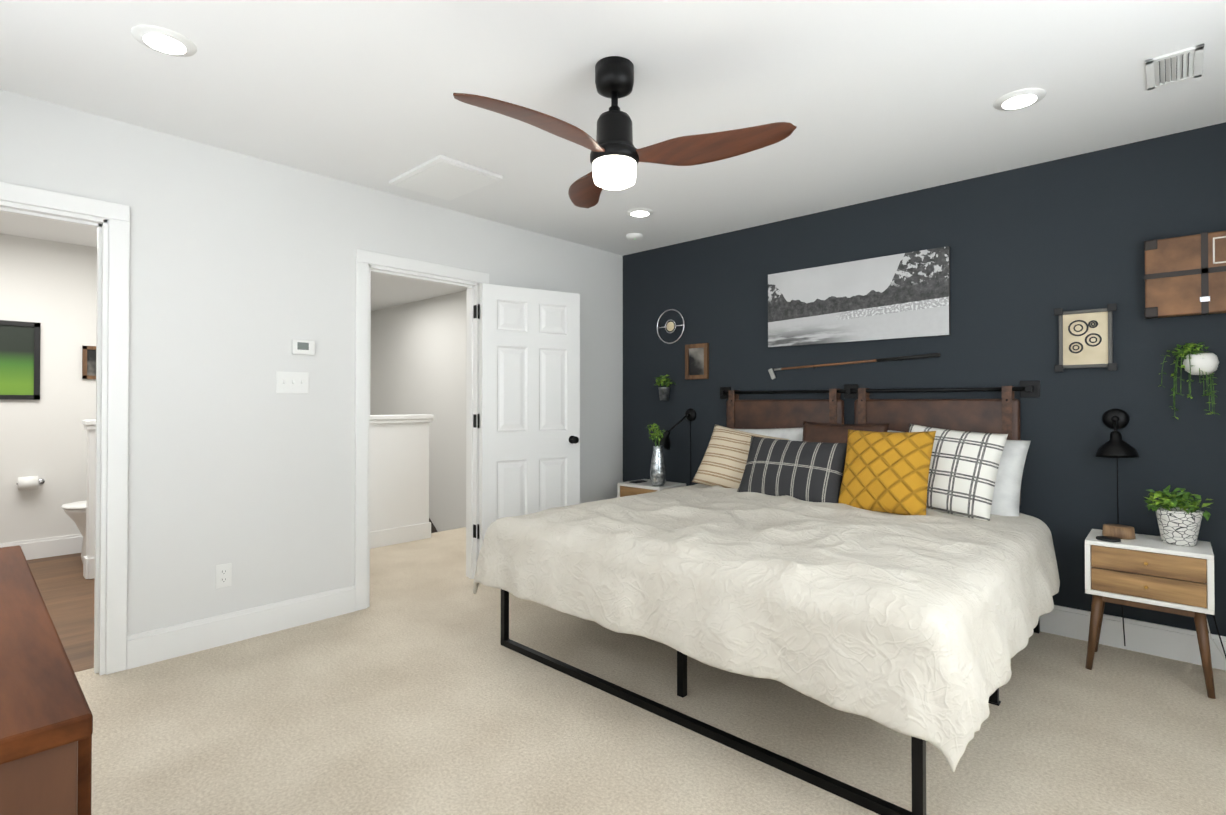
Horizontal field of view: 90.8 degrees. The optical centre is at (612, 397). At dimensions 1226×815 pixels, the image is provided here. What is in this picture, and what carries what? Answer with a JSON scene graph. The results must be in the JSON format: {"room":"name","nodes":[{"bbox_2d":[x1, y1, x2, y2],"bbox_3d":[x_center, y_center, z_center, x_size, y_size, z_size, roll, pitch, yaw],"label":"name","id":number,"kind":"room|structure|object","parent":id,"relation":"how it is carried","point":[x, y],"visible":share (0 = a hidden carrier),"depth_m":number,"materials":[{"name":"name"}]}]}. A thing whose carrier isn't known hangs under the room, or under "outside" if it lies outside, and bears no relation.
{"room":"bedroom","nodes":[
{"label":"bedroom","id":0,"kind":"room"},
{"bbox_2d":[0,233,96,543],"bbox_3d":[-5.014,0.004,4.267,0.120,2.500,3.140,0,-1,43],"label":"wall","id":1,"kind":"structure","parent":0,"point":[50,286],"depth_m":4.77,"materials":[{"name":"white paint"}]},
{"bbox_2d":[0,320,40,399],"bbox_3d":[-4.664,-0.284,4.539,0.025,0.600,0.530,0,-1,43],"label":"picture","id":2,"kind":"object","parent":1,"relation":"attached to","point":[19,360],"visible":0.97,"depth_m":4.65,"materials":[{"name":"black"}]},
{"bbox_2d":[16,476,44,489],"bbox_3d":[-4.483,0.657,4.657,0.120,0.100,0.162,0,-1,43],"label":"toilet paper","id":3,"kind":"object","parent":1,"relation":"attached to","point":[28,482],"visible":0.98,"depth_m":4.61,"materials":[{"name":"white paper"}]},
{"bbox_2d":[0,534,82,559],"bbox_3d":[-4.964,1.178,4.210,0.016,0.150,2.900,0,-1,43],"label":"baseboard","id":4,"kind":"structure","parent":1,"relation":"attached to","point":[50,547],"depth_m":4.76,"materials":[{"name":"white"}]},
{"bbox_2d":[82,346,95,378],"bbox_3d":[-4.245,-0.285,4.995,0.022,0.270,0.210,0,-1,43],"label":"picture","id":5,"kind":"object","parent":1,"relation":"attached to","point":[88,362],"visible":0.42,"depth_m":4.95,"materials":[{"name":"brown wood"}]},
{"bbox_2d":[27,553,94,672],"bbox_3d":[-3.905,1.296,3.230,2.900,0.097,2.900,0,-1,43],"label":"floor","id":6,"kind":"structure","parent":0,"point":[65,587],"depth_m":3.71,"materials":[{"name":"brown wood"}]},
{"bbox_2d":[61,500,85,562],"bbox_3d":[-3.862,0.853,4.709,0.440,0.810,0.651,0,-1,43],"label":"toilet","id":7,"kind":"object","parent":6,"relation":"on","point":[75,512],"visible":0.1,"depth_m":4.48,"materials":[{"name":"white ceramic"}]},
{"bbox_2d":[82,420,95,578],"bbox_3d":[-3.481,0.708,4.416,0.170,1.095,0.590,0,-1,43],"label":"wall","id":8,"kind":"structure","parent":0,"point":[89,557],"depth_m":4.19,"materials":[{"name":"white paint"}]},
{"bbox_2d":[0,89,622,646],"bbox_3d":[-1.436,-0.001,3.716,0.120,2.500,4.590,0,-1,43],"label":"wall","id":9,"kind":"structure","parent":0,"point":[242,271],"depth_m":3.13,"materials":[{"name":"white paint"}]},
{"bbox_2d":[215,563,231,588],"bbox_3d":[-1.961,0.898,3.045,0.009,0.116,0.070,0,-1,43],"label":"outlet","id":10,"kind":"object","parent":9,"relation":"attached to","point":[223,574],"visible":1,"depth_m":3.04,"materials":[{"name":"white plastic"}]},
{"bbox_2d":[127,585,354,669],"bbox_3d":[-1.863,1.169,3.144,0.016,0.150,1.049,0,-1,43],"label":"baseboard","id":11,"kind":"structure","parent":9,"relation":"attached to","point":[186,638],"depth_m":3.07,"materials":[{"name":"white"}]},
{"bbox_2d":[276,371,308,393],"bbox_3d":[-1.739,-0.080,3.287,0.019,0.116,0.166,0,-1,43],"label":"switch plate","id":12,"kind":"object","parent":9,"relation":"attached to","point":[292,382],"visible":1,"depth_m":3.29,"materials":[{"name":"white plastic"}]},
{"bbox_2d":[292,339,314,354],"bbox_3d":[-1.702,-0.274,3.324,0.024,0.080,0.116,0,-1,43],"label":"thermostat","id":13,"kind":"object","parent":9,"relation":"attached to","point":[303,347],"visible":1,"depth_m":3.31,"materials":[{"name":"white plastic"}]},
{"bbox_2d":[480,283,579,549],"bbox_3d":[-0.579,0.233,4.336,0.762,2.020,0.173,0,-1,-32],"label":"hall door","id":14,"kind":"structure","parent":9,"relation":"in","point":[529,400],"depth_m":4.30,"materials":[{"name":"white wood"}]},
{"bbox_2d":[370,414,433,548],"bbox_3d":[-2.227,0.705,4.918,0.180,1.110,1.610,0,-1,43],"label":"wall","id":15,"kind":"structure","parent":0,"point":[399,479],"depth_m":5.23,"materials":[{"name":"white paint"}]},
{"bbox_2d":[370,290,466,531],"bbox_3d":[-1.798,0.829,7.088,5.000,4.100,0.120,0,-1,43],"label":"wall","id":16,"kind":"structure","parent":0,"point":[418,355],"depth_m":7.34,"materials":[{"name":"white paint"}]},
{"bbox_2d":[0,0,1225,310],"bbox_3d":[-2.091,-1.303,3.447,9.540,0.100,5.890,0,-1,43],"label":"ceiling","id":17,"kind":"structure","parent":0,"point":[876,98],"depth_m":2.46,"materials":[{"name":"white paint"}]},
{"bbox_2d":[131,25,196,56],"bbox_3d":[-1.591,-1.258,2.147,0.188,0.012,0.188,0,-1,43],"label":"recessed light","id":18,"kind":"object","parent":17,"relation":"in","point":[164,40],"visible":1,"depth_m":2.13,"materials":[{"name":"white plastic"}]},
{"bbox_2d":[389,155,502,200],"bbox_3d":[-0.959,-1.241,3.456,0.550,0.024,0.400,0,-1,43],"label":"access panel","id":19,"kind":"object","parent":17,"relation":"attached to","point":[444,177],"visible":1,"depth_m":3.40,"materials":[{"name":"white paint"}]},
{"bbox_2d":[453,56,796,207],"bbox_3d":[-0.058,-1.036,2.193,1.152,0.454,1.066,0,-1,43],"label":"ceiling fan","id":20,"kind":"object","parent":17,"relation":"hanging from","point":[616,156],"visible":1,"depth_m":2.24,"materials":[{"name":"brown wood"}]},
{"bbox_2d":[626,233,642,240],"bbox_3d":[0.166,-1.224,4.635,0.128,0.037,0.128,0,-1,43],"label":"smoke detector","id":21,"kind":"object","parent":17,"relation":"attached to","point":[634,236],"visible":1,"depth_m":4.59,"materials":[{"name":"white plastic"}]},
{"bbox_2d":[626,208,653,216],"bbox_3d":[0.181,-1.242,4.077,0.188,0.012,0.188,0,-1,43],"label":"recessed light","id":22,"kind":"object","parent":17,"relation":"in","point":[639,212],"visible":1,"depth_m":4.05,"materials":[{"name":"white plastic"}]},
{"bbox_2d":[993,88,1045,110],"bbox_3d":[1.719,-1.255,2.559,0.188,0.012,0.188,0,-1,43],"label":"recessed light","id":23,"kind":"object","parent":17,"relation":"in","point":[1020,99],"visible":1,"depth_m":2.54,"materials":[{"name":"white plastic"}]},
{"bbox_2d":[1145,43,1204,90],"bbox_3d":[2.146,-1.257,2.314,0.160,0.012,0.280,0,-1,43],"label":"ceiling vent","id":24,"kind":"object","parent":17,"relation":"in","point":[1175,67],"visible":1,"depth_m":2.30,"materials":[{"name":"white plastic"}]},
{"bbox_2d":[75,527,1225,814],"bbox_3d":[-0.387,1.290,2.734,5.860,0.100,4.350,0,-1,43],"label":"floor carpet","id":25,"kind":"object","parent":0,"point":[415,687],"visible":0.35,"depth_m":2.24,"materials":[{"name":"beige carpet"}]},
{"bbox_2d":[0,545,92,814],"bbox_3d":[-1.233,0.800,0.954,1.244,0.850,0.540,0,-1,43],"label":"dresser","id":26,"kind":"object","parent":25,"relation":"on","point":[46,723],"visible":1,"depth_m":0.74,"materials":[{"name":"brown wood"}]},
{"bbox_2d":[617,479,685,496],"bbox_3d":[0.297,0.964,4.699,0.423,0.592,0.340,0,-1,43],"label":"nightstand","id":27,"kind":"object","parent":25,"relation":"on","point":[627,488],"visible":0.19,"depth_m":4.63,"materials":[{"name":"white paint"}]},
{"bbox_2d":[630,480,646,482],"bbox_3d":[0.200,0.663,4.751,0.070,0.008,0.140,0,-1,43],"label":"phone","id":28,"kind":"object","parent":27,"relation":"on","point":[639,481],"visible":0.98,"depth_m":4.73,"materials":[{"name":"black plastic"}]},
{"bbox_2d":[647,423,665,485],"bbox_3d":[0.327,0.430,4.561,0.168,0.471,0.133,0,-1,43],"label":"vase","id":29,"kind":"object","parent":27,"relation":"on","point":[658,472],"visible":1,"depth_m":4.51,"materials":[{"name":"silver metal"}]},
{"bbox_2d":[473,422,1059,814],"bbox_3d":[0.806,0.694,3.073,2.246,1.100,2.181,0,-1,43],"label":"bed","id":30,"kind":"object","parent":25,"relation":"on","point":[906,583],"visible":1,"depth_m":2.35,"materials":[{"name":"white fabric"}]},
{"bbox_2d":[692,424,788,488],"bbox_3d":[0.823,0.416,3.946,0.540,0.440,0.157,11,-22,39],"label":"pillow","id":31,"kind":"object","parent":30,"relation":"on","point":[723,464],"depth_m":3.94,"materials":[{"name":"beige fabric"}]},
{"bbox_2d":[802,422,888,487],"bbox_3d":[1.345,0.398,3.598,0.520,0.520,0.146,0,-19,43],"label":"pillow","id":32,"kind":"object","parent":30,"relation":"on","point":[812,432],"depth_m":3.64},
{"bbox_2d":[838,430,935,514],"bbox_3d":[1.433,0.390,3.192,0.460,0.460,0.159,-2,-24,45],"label":"pillow","id":33,"kind":"object","parent":30,"relation":"on","point":[885,473],"depth_m":3.13,"materials":[{"name":"yellow fabric"}]},
{"bbox_2d":[1085,529,1215,698],"bbox_3d":[2.419,0.946,2.736,0.423,0.592,0.340,0,-1,43],"label":"nightstand","id":34,"kind":"object","parent":25,"relation":"on","point":[1152,572],"visible":1,"depth_m":2.62,"materials":[{"name":"white paint"}]},
{"bbox_2d":[1096,536,1120,541],"bbox_3d":[2.256,0.645,2.754,0.090,0.009,0.090,0,-1,43],"label":"disc","id":35,"kind":"object","parent":34,"relation":"on","point":[1108,538],"visible":1,"depth_m":2.74,"materials":[{"name":"black plastic"}]},
{"bbox_2d":[1102,524,1135,538],"bbox_3d":[2.359,0.626,2.822,0.120,0.048,0.120,0,-1,43],"label":"decor","id":36,"kind":"object","parent":34,"relation":"on","point":[1120,531],"visible":0.94,"depth_m":2.79,"materials":[{"name":"brown wood"}]},
{"bbox_2d":[1144,485,1211,545],"bbox_3d":[2.511,0.523,2.692,0.229,0.251,0.227,0,-1,43],"label":"potted plant","id":37,"kind":"object","parent":34,"relation":"on","point":[1179,524],"visible":1,"depth_m":2.65,"materials":[{"name":"white ceramic"}]},
{"bbox_2d":[1207,615,1225,660],"bbox_3d":[2.895,1.037,2.559,0.602,0.397,0.152,0,-1,43],"label":"cord","id":38,"kind":"object","parent":25,"relation":"on","point":[1219,637],"visible":0.5,"depth_m":2.73,"materials":[{"name":"white plastic"}]},
{"bbox_2d":[623,122,1225,635],"bbox_3d":[1.748,0.000,3.816,4.420,2.500,0.120,0,-1,43],"label":"wall","id":39,"kind":"structure","parent":0,"point":[1035,246],"depth_m":3.27,"materials":[{"name":"grey paint"}]},
{"bbox_2d":[654,375,675,399],"bbox_3d":[0.408,-0.081,4.885,0.170,0.210,0.194,0,-1,43],"label":"hanging planter","id":40,"kind":"object","parent":39,"relation":"attached to","point":[664,393],"visible":1,"depth_m":4.86,"materials":[{"name":"black metal"}]},
{"bbox_2d":[657,309,684,343],"bbox_3d":[0.472,-0.573,4.893,0.284,0.284,0.036,0,-1,43],"label":"decor","id":41,"kind":"object","parent":39,"relation":"attached to","point":[670,326],"visible":0.96,"depth_m":4.88,"materials":[{"name":"silver metal"}]},
{"bbox_2d":[653,408,695,485],"bbox_3d":[0.463,0.662,4.742,0.297,1.152,0.253,0,-1,43],"label":"sconce","id":42,"kind":"object","parent":39,"relation":"attached to","point":[690,416],"visible":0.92,"depth_m":4.74,"materials":[{"name":"black metal"}]},
{"bbox_2d":[685,343,708,379],"bbox_3d":[0.655,-0.280,4.728,0.210,0.275,0.025,0,-1,43],"label":"frame","id":43,"kind":"object","parent":39,"relation":"attached to","point":[696,361],"visible":0.98,"depth_m":4.72,"materials":[{"name":"brown wood"}]},
{"bbox_2d":[768,353,940,379],"bbox_3d":[1.516,-0.193,3.927,1.114,0.131,0.033,0,-1,43],"label":"club","id":44,"kind":"object","parent":39,"relation":"attached to","point":[773,376],"visible":1,"depth_m":3.82,"materials":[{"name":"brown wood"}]},
{"bbox_2d":[768,246,950,346],"bbox_3d":[1.536,-0.617,3.912,1.155,0.515,0.032,0,-1,43],"label":"picture","id":45,"kind":"object","parent":39,"relation":"attached to","point":[902,295],"visible":0.93,"depth_m":3.84,"materials":[{"name":"grey paper"}]},
{"bbox_2d":[720,380,1039,505],"bbox_3d":[1.525,0.258,3.882,2.000,0.685,0.079,0,-1,43],"label":"headboard","id":46,"kind":"object","parent":39,"relation":"attached to","point":[998,416],"visible":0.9,"depth_m":3.69,"materials":[{"name":"brown wood"}]},
{"bbox_2d":[1054,303,1116,371],"bbox_3d":[2.413,-0.299,3.091,0.251,0.331,0.042,0,-1,43],"label":"picture","id":47,"kind":"object","parent":39,"relation":"attached to","point":[1085,338],"visible":1,"depth_m":3.09,"materials":[{"name":"beige paper"}]},
{"bbox_2d":[1096,409,1138,645],"bbox_3d":[2.451,0.639,2.934,0.164,1.167,0.209,0,-1,43],"label":"sconce","id":48,"kind":"object","parent":39,"relation":"attached to","point":[1116,446],"visible":1,"depth_m":2.95,"materials":[{"name":"black metal"}]},
{"bbox_2d":[1040,605,1225,670],"bbox_3d":[1.643,1.175,3.810,4.260,0.150,0.016,0,-1,43],"label":"baseboard","id":49,"kind":"structure","parent":39,"relation":"attached to","point":[1174,643],"depth_m":2.95,"materials":[{"name":"white"}]},
{"bbox_2d":[1144,231,1225,318],"bbox_3d":[2.688,-0.566,2.812,0.324,0.369,0.082,0,-1,43],"label":"decor","id":50,"kind":"object","parent":39,"relation":"attached to","point":[1184,275],"visible":1,"depth_m":2.80,"materials":[{"name":"brown"}]},
{"bbox_2d":[1158,342,1219,418],"bbox_3d":[2.659,-0.074,2.795,0.210,0.356,0.148,0,-1,43],"label":"hanging planter","id":51,"kind":"object","parent":39,"relation":"attached to","point":[1196,361],"visible":0.98,"depth_m":2.76,"materials":[{"name":"white ceramic"}]},
{"label":"outside","id":52,"kind":"structure","parent":0,"visible":0},
{"bbox_2d":[429,518,437,532],"bbox_3d":[-3.207,2.036,6.508,3.465,1.776,2.630,0,-1,43],"label":"stairs","id":53,"kind":"structure","parent":52,"point":[433,529],"depth_m":7.33,"materials":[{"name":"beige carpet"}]}
]}

